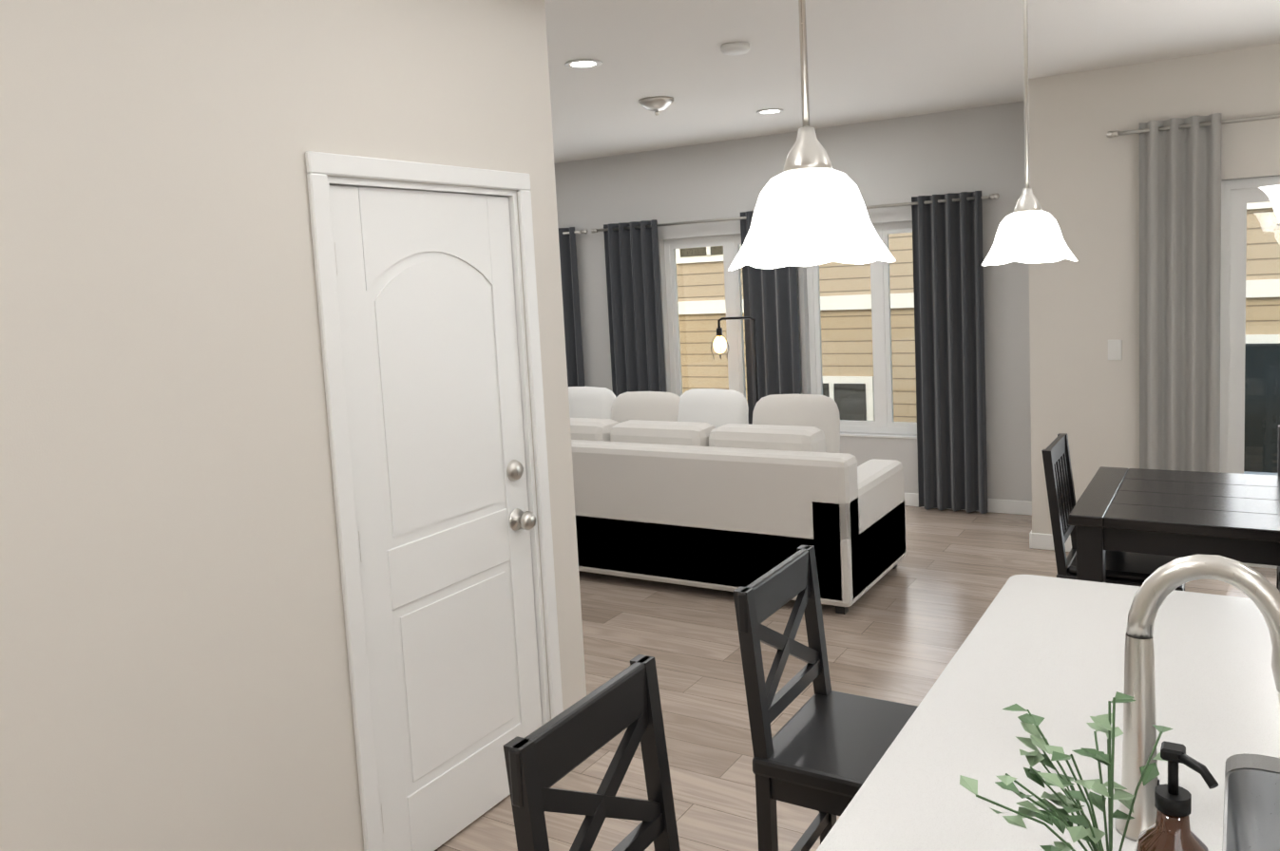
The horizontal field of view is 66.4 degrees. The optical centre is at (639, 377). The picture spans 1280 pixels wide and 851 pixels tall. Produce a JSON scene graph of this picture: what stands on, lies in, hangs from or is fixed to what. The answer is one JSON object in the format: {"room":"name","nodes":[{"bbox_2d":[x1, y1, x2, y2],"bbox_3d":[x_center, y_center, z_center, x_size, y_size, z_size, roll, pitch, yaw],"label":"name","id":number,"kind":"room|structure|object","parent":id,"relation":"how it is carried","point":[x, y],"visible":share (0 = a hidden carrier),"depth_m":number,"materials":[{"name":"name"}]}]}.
{"room":"kitchen","nodes":[
{"label":"kitchen","id":0,"kind":"room"},
{"bbox_2d":[0,0,586,850],"bbox_3d":[-1.698,0.309,1.334,0.120,2.740,5.300,1,7,32],"label":"wall","id":1,"kind":"structure","parent":0,"point":[173,661],"depth_m":2.29,"materials":[{"name":"white paint"}]},
{"bbox_2d":[305,151,563,850],"bbox_3d":[-0.605,0.401,3.058,0.170,2.098,0.931,1,7,32],"label":"door","id":2,"kind":"structure","parent":1,"relation":"attached to","point":[420,298],"depth_m":2.99,"materials":[{"name":"white wood"}]},
{"bbox_2d":[554,100,1031,501],"bbox_3d":[0.235,-0.462,7.993,6.170,2.740,0.150,1,7,32],"label":"wall","id":3,"kind":"structure","parent":0,"point":[902,160],"depth_m":6.97,"materials":[{"name":"grey paint"}]},
{"bbox_2d":[558,227,585,386],"bbox_3d":[-1.146,-0.191,8.720,1.818,2.170,0.125,1,7,32],"label":"curtain","id":4,"kind":"object","parent":3,"relation":"hanging from","point":[566,236],"depth_m":8.28,"materials":[{"name":"grey fabric"}]},
{"bbox_2d":[585,210,754,397],"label":"curtain","id":5,"kind":"object","parent":3,"relation":"hanging from","point":[631,249],"depth_m":7.95,"materials":[{"name":"grey fabric"}]},
{"bbox_2d":[664,233,802,424],"bbox_3d":[0.728,-0.346,7.679,1.180,1.540,0.132,1,7,32],"label":"living room window","id":6,"kind":"structure","parent":3,"relation":"in","point":[732,284],"depth_m":7.76,"materials":[{"name":"white plastic"}]},
{"bbox_2d":[742,265,801,424],"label":"curtain","id":7,"kind":"object","parent":3,"relation":"hanging from","point":[770,296],"depth_m":7.35,"materials":[{"name":"grey fabric"}]},
{"bbox_2d":[806,221,917,439],"bbox_3d":[1.732,-0.337,7.060,1.100,1.540,0.132,1,7,32],"label":"living room window","id":8,"kind":"structure","parent":3,"relation":"in","point":[882,422],"depth_m":7.12,"materials":[{"name":"white plastic"}]},
{"bbox_2d":[865,191,999,514],"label":"curtain","id":9,"kind":"object","parent":3,"relation":"hanging from","point":[947,253],"depth_m":6.68,"materials":[{"name":"grey fabric"}]},
{"bbox_2d":[904,493,1031,515],"bbox_3d":[0.196,0.861,8.093,6.020,0.095,0.018,1,7,32],"label":"baseboard","id":10,"kind":"structure","parent":3,"relation":"attached to","point":[994,506],"depth_m":6.68,"materials":[{"name":"white"}]},
{"bbox_2d":[434,505,1276,850],"bbox_3d":[-0.819,1.471,3.330,9.540,0.060,9.570,1,7,32],"label":"floor","id":11,"kind":"structure","parent":0,"point":[902,631],"depth_m":4.44,"materials":[{"name":"brown wood"}]},
{"bbox_2d":[503,654,680,850],"bbox_3d":[0.104,1.052,1.610,0.430,1.020,0.420,1,7,32],"label":"bar stool","id":12,"kind":"object","parent":11,"relation":"on","point":[541,761],"visible":1,"depth_m":1.67,"materials":[{"name":"black wood"}]},
{"bbox_2d":[710,316,759,402],"bbox_3d":[0.768,0.253,7.256,0.497,1.410,0.260,1,7,32],"label":"floor lamp","id":13,"kind":"object","parent":11,"relation":"on","point":[719,343],"visible":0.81,"depth_m":7.24,"materials":[{"name":"black metal"}]},
{"bbox_2d":[568,386,906,614],"bbox_3d":[0.207,0.534,6.362,3.050,1.089,1.900,1,7,32],"label":"sectional sofa","id":14,"kind":"object","parent":11,"relation":"on","point":[710,488],"visible":0.65,"depth_m":5.26,"materials":[{"name":"white fabric"}]},
{"bbox_2d":[732,545,917,850],"bbox_3d":[0.522,0.962,2.286,0.430,1.020,0.420,1,7,32],"label":"bar stool","id":15,"kind":"object","parent":11,"relation":"on","point":[823,750],"visible":0.73,"depth_m":2.25,"materials":[{"name":"black wood"}]},
{"bbox_2d":[1041,433,1184,591],"bbox_3d":[1.960,0.745,4.019,0.497,0.955,0.440,1,7,32],"label":"dining chair","id":16,"kind":"object","parent":11,"relation":"on","point":[1129,568],"visible":0.4,"depth_m":3.94,"materials":[{"name":"black wood"}]},
{"bbox_2d":[1068,466,1279,582],"bbox_3d":[2.628,0.846,3.643,1.770,0.760,0.960,1,7,32],"label":"dining table","id":17,"kind":"object","parent":11,"relation":"on","point":[1183,514],"visible":0.85,"depth_m":3.65,"materials":[{"name":"black wood"}]},
{"bbox_2d":[1219,752,1279,850],"bbox_3d":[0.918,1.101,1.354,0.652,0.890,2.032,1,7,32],"label":"sink","id":18,"kind":"object","parent":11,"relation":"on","point":[1251,798],"depth_m":1.56,"materials":[{"name":"metal"}]},
{"bbox_2d":[816,574,1272,850],"bbox_3d":[0.820,0.660,1.413,0.930,0.063,2.088,1,7,32],"label":"island countertop","id":19,"kind":"structure","parent":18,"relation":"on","point":[1041,646],"depth_m":1.67,"materials":[{"name":"white stone"}]},
{"bbox_2d":[959,691,1218,850],"bbox_3d":[0.530,0.523,1.117,0.271,0.296,0.261,1,7,32],"label":"potted plant","id":20,"kind":"object","parent":19,"relation":"on","point":[1170,830],"visible":1,"depth_m":1.11,"materials":[{"name":"green plant"}]},
{"bbox_2d":[1108,554,1279,843],"bbox_3d":[0.784,0.434,1.321,0.253,0.408,0.105,1,7,32],"label":"faucet","id":21,"kind":"object","parent":19,"relation":"on","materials":[{"name":"silver metal"}]},
{"bbox_2d":[1276,425,1279,592],"bbox_3d":[2.819,0.709,3.922,0.440,0.955,0.497,1,7,32],"label":"dining chair","id":22,"kind":"object","parent":11,"relation":"on","point":[1278,578],"visible":0.32,"depth_m":4.17,"materials":[{"name":"black wood"}]},
{"bbox_2d":[544,0,1279,163],"bbox_3d":[-0.966,-1.311,3.050,9.540,0.060,9.570,1,7,32],"label":"ceiling","id":23,"kind":"structure","parent":0,"point":[872,60],"depth_m":4.74,"materials":[{"name":"white paint"}]},
{"bbox_2d":[564,58,602,68],"bbox_3d":[-0.265,-1.466,4.566,0.175,0.008,0.175,-2,6,8],"label":"recessed light","id":24,"kind":"object","parent":23,"relation":"in","point":[583,64],"depth_m":4.56,"materials":[{"name":"white plastic"}]},
{"bbox_2d":[639,96,673,115],"bbox_3d":[0.097,-1.549,5.609,0.200,0.090,0.200,1,7,32],"label":"flush ceiling light","id":25,"kind":"object","parent":23,"relation":"attached to","point":[656,105],"visible":1,"depth_m":5.55,"materials":[{"name":"silver metal"}]},
{"bbox_2d":[721,41,749,55],"bbox_3d":[0.428,-1.470,4.374,0.130,0.034,0.130,1,7,32],"label":"smoke detector","id":26,"kind":"object","parent":23,"relation":"attached to","point":[735,48],"visible":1,"depth_m":4.33,"materials":[{"name":"white plastic"}]},
{"bbox_2d":[756,108,783,114],"bbox_3d":[0.824,-1.687,6.195,0.175,0.008,0.175,-4,6,-7],"label":"recessed light","id":27,"kind":"object","parent":23,"relation":"in","point":[765,111],"depth_m":6.19,"materials":[{"name":"white plastic"}]},
{"bbox_2d":[727,0,895,270],"bbox_3d":[0.183,-0.637,1.123,0.194,1.014,0.197,1,7,32],"label":"pendant light","id":28,"kind":"object","parent":23,"relation":"hanging from","point":[810,209],"visible":1,"depth_m":1.12,"materials":[{"name":"white glass"}]},
{"bbox_2d":[981,0,1077,266],"bbox_3d":[0.831,-0.762,2.096,0.194,1.029,0.197,1,7,32],"label":"pendant light","id":29,"kind":"object","parent":23,"relation":"hanging from","point":[1028,231],"visible":1,"depth_m":2.10,"materials":[{"name":"white glass"}]},
{"bbox_2d":[1258,185,1279,226],"bbox_3d":[2.647,-0.958,3.491,0.738,1.107,0.717,1,7,32],"label":"chandelier","id":30,"kind":"object","parent":23,"relation":"hanging from","point":[1272,192],"visible":1,"depth_m":3.70,"materials":[{"name":"white glass"}]},
{"bbox_2d":[1028,42,1279,535],"bbox_3d":[3.763,-0.335,4.885,3.400,2.740,0.150,1,7,32],"label":"wall","id":31,"kind":"structure","parent":0,"point":[1084,186],"depth_m":5.48,"materials":[{"name":"white paint"}]},
{"bbox_2d":[1029,530,1071,552],"bbox_3d":[2.739,0.978,5.595,0.959,0.095,0.014,1,7,32],"label":"baseboard","id":32,"kind":"structure","parent":31,"relation":"attached to","point":[1039,541],"depth_m":5.80,"materials":[{"name":"white"}]},
{"bbox_2d":[1108,340,1121,360],"bbox_3d":[2.667,-0.155,5.491,0.070,0.115,0.009,1,7,32],"label":"switch plate","id":33,"kind":"object","parent":31,"relation":"attached to","point":[1114,350],"visible":1,"depth_m":5.49,"materials":[{"name":"white plastic"}]},
{"bbox_2d":[1106,113,1279,473],"bbox_3d":[3.716,-0.166,4.773,2.598,2.400,0.125,1,7,32],"label":"curtain","id":34,"kind":"object","parent":31,"relation":"hanging from","point":[1179,270],"visible":0.9,"depth_m":5.22,"materials":[{"name":"grey fabric"},{"name":"brushed nickel"}]},
{"bbox_2d":[1219,174,1279,569],"bbox_3d":[3.782,-0.006,4.902,1.520,2.080,0.134,1,7,32],"label":"door","id":35,"kind":"structure","parent":31,"relation":"in","point":[1237,195],"depth_m":5.23,"materials":[{"name":"white plastic"}]},
{"label":"outside","id":36,"kind":"structure","parent":0,"visible":0},
{"bbox_2d":[1243,471,1278,476],"bbox_3d":[5.028,1.014,6.062,4.020,0.190,2.840,1,7,32],"label":"deck","id":37,"kind":"object","parent":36,"point":[1256,473],"depth_m":7.73,"materials":[{"name":"grey"}]},
{"bbox_3d":[14.266,0.537,30.930,70.000,0.100,53.040,1,7,32],"label":"ground","id":38,"kind":"structure","parent":36,"visible":0},
{"bbox_2d":[675,201,1279,473],"bbox_3d":[4.894,-1.906,14.357,10.400,9.050,6.700,1,7,32],"label":"neighbouring house","id":39,"kind":"structure","parent":38,"relation":"on","point":[1255,411],"depth_m":12.35,"materials":[{"name":"beige"}]}
]}

